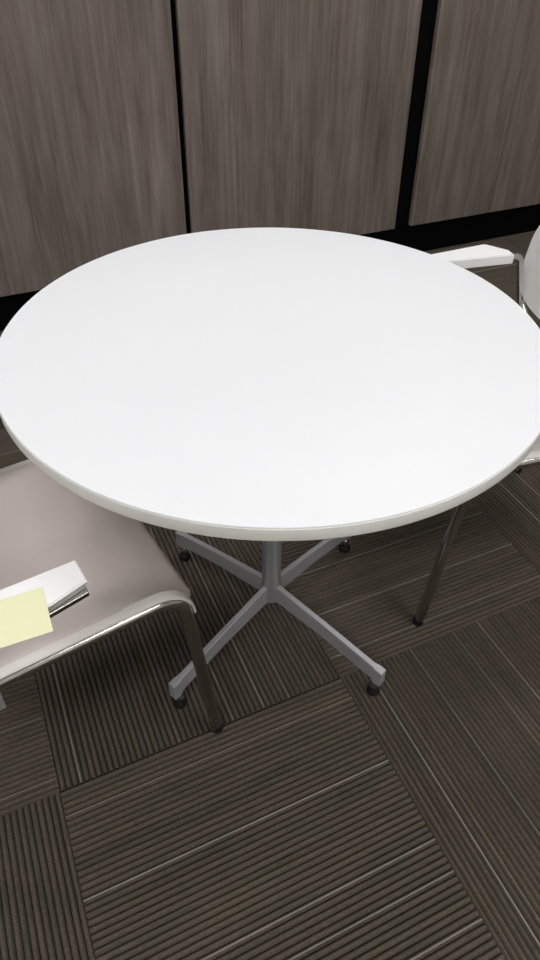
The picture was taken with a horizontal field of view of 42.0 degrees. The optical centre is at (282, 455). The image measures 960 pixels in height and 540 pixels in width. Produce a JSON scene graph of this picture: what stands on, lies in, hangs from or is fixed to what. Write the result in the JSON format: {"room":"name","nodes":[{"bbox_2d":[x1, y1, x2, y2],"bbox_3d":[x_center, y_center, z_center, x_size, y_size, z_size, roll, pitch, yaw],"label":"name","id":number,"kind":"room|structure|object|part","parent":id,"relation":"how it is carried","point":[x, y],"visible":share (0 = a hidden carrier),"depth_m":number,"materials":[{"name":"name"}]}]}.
{"room":"office","nodes":[
{"label":"office","id":0,"kind":"room"},
{"bbox_2d":[0,230,539,959],"bbox_3d":[0.241,0.655,1.290,6.960,0.050,6.380,-16,43,-19],"label":"floor","id":1,"kind":"structure","parent":0,"point":[326,818],"depth_m":1.32,"materials":[{"name":"carpet"}]},
{"bbox_2d":[0,0,186,330],"bbox_3d":[-0.837,-1.101,2.354,0.913,1.250,0.402,-16,43,-19],"label":"wall panel","id":2,"kind":"object","parent":1,"relation":"on","point":[91,165],"visible":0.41,"depth_m":2.26,"materials":[{"name":"brown wood"}]},
{"bbox_2d":[0,459,222,733],"bbox_3d":[-0.438,0.211,1.154,0.516,0.783,0.614,-22,45,-26],"label":"armchair","id":3,"kind":"object","parent":1,"relation":"on","point":[101,573],"visible":0.73,"depth_m":1.12,"materials":[{"name":"grey plastic"}]},
{"bbox_2d":[0,587,52,647],"bbox_3d":[-0.302,0.184,0.790,0.076,0.002,0.066,-15,43,-19],"label":"sticky note","id":4,"kind":"object","parent":3,"relation":"attached to","point":[24,616],"visible":1,"depth_m":0.79,"materials":[{"name":"yellow paper"}]},
{"bbox_3d":[-0.297,0.177,0.816,0.144,0.022,0.068,-22,45,-26],"label":"armrest","id":5,"kind":"part","parent":3,"relation":"part of","materials":[{"name":"white plastic"}]},
{"bbox_3d":[-0.265,0.174,0.841,0.068,0.004,0.024,-28,48,-31],"label":"arm frame","id":6,"kind":"part","parent":3,"relation":"part of","materials":[{"name":"silver metal"}]},
{"bbox_3d":[-0.423,0.174,1.135,0.427,0.076,0.405,-22,45,-26],"label":"seat","id":7,"kind":"part","parent":3,"relation":"part of","materials":[{"name":"grey plastic"}]},
{"bbox_3d":[-0.323,0.339,1.046,0.500,0.712,0.062,-19,44,-22],"label":"rail","id":8,"kind":"part","parent":3,"relation":"part of","materials":[{"name":"silver metal"}]},
{"bbox_2d":[0,228,539,708],"bbox_3d":[-0.017,0.094,1.339,0.848,0.741,0.848,1,40,0],"label":"round table","id":9,"kind":"object","parent":1,"relation":"on","point":[271,386],"visible":1,"depth_m":1.01,"materials":[{"name":"white laminate"}]},
{"bbox_3d":[-0.124,0.378,1.444,0.017,0.086,0.283,29,47,29],"label":"leg","id":10,"kind":"part","parent":9,"relation":"part of","materials":[{"name":"grey metal"}]},
{"bbox_3d":[-0.142,0.239,1.610,0.283,0.086,0.017,29,47,29],"label":"leg","id":11,"kind":"part","parent":9,"relation":"part of","materials":[{"name":"grey metal"}]},
{"bbox_3d":[0.074,0.230,1.626,0.017,0.086,0.283,29,47,29],"label":"leg","id":12,"kind":"part","parent":9,"relation":"part of","materials":[{"name":"grey metal"}]},
{"bbox_3d":[0.092,0.369,1.460,0.283,0.086,0.017,29,47,29],"label":"leg","id":13,"kind":"part","parent":9,"relation":"part of","materials":[{"name":"grey metal"}]},
{"bbox_2d":[171,0,422,241],"bbox_3d":[-0.006,-1.334,2.657,0.912,1.250,0.402,-16,43,-19],"label":"wall panel","id":14,"kind":"object","parent":1,"relation":"on","point":[293,113],"visible":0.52,"depth_m":2.50,"materials":[{"name":"brown wood"}]},
{"bbox_2d":[403,0,539,250],"bbox_3d":[0.878,-1.581,2.979,0.913,1.250,0.402,-16,43,-19],"label":"wall panel","id":15,"kind":"object","parent":1,"relation":"on","point":[476,171],"visible":0.83,"depth_m":2.86,"materials":[{"name":"brown wood"}]},
{"bbox_2d":[412,226,539,625],"bbox_3d":[0.492,-0.088,1.540,0.516,0.783,0.614,-10,41,-13],"label":"armchair","id":16,"kind":"object","parent":1,"relation":"on","point":[528,269],"visible":0.16,"depth_m":1.57,"materials":[{"name":"grey plastic"}]},
{"bbox_3d":[0.413,-0.445,1.582,0.199,0.022,0.068,-10,41,-13],"label":"armrest","id":17,"kind":"part","parent":16,"relation":"part of","materials":[{"name":"white plastic"}]},
{"bbox_3d":[0.542,0.057,1.409,0.500,0.712,0.062,-13,42,-17],"label":"rail","id":18,"kind":"part","parent":16,"relation":"part of","materials":[{"name":"silver metal"}]},
{"bbox_3d":[0.551,-0.382,1.660,0.121,0.202,0.055,4,40,4],"label":"arm post","id":19,"kind":"part","parent":16,"relation":"part of","materials":[{"name":"silver metal"}]},
{"bbox_3d":[0.661,-0.307,1.419,0.084,0.286,0.513,-10,41,-13],"label":"backrest","id":20,"kind":"part","parent":16,"relation":"part of","materials":[{"name":"white plastic"}]},
{"bbox_3d":[0.476,-0.117,1.510,0.427,0.076,0.405,-10,41,-13],"label":"seat","id":21,"kind":"part","parent":16,"relation":"part of","materials":[{"name":"grey plastic"}]},
{"bbox_2d":[392,0,434,244],"bbox_3d":[0.430,-1.465,2.827,0.058,1.250,0.376,-16,43,-19],"label":"trim","id":22,"kind":"structure","parent":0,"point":[427,10],"depth_m":2.73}
]}

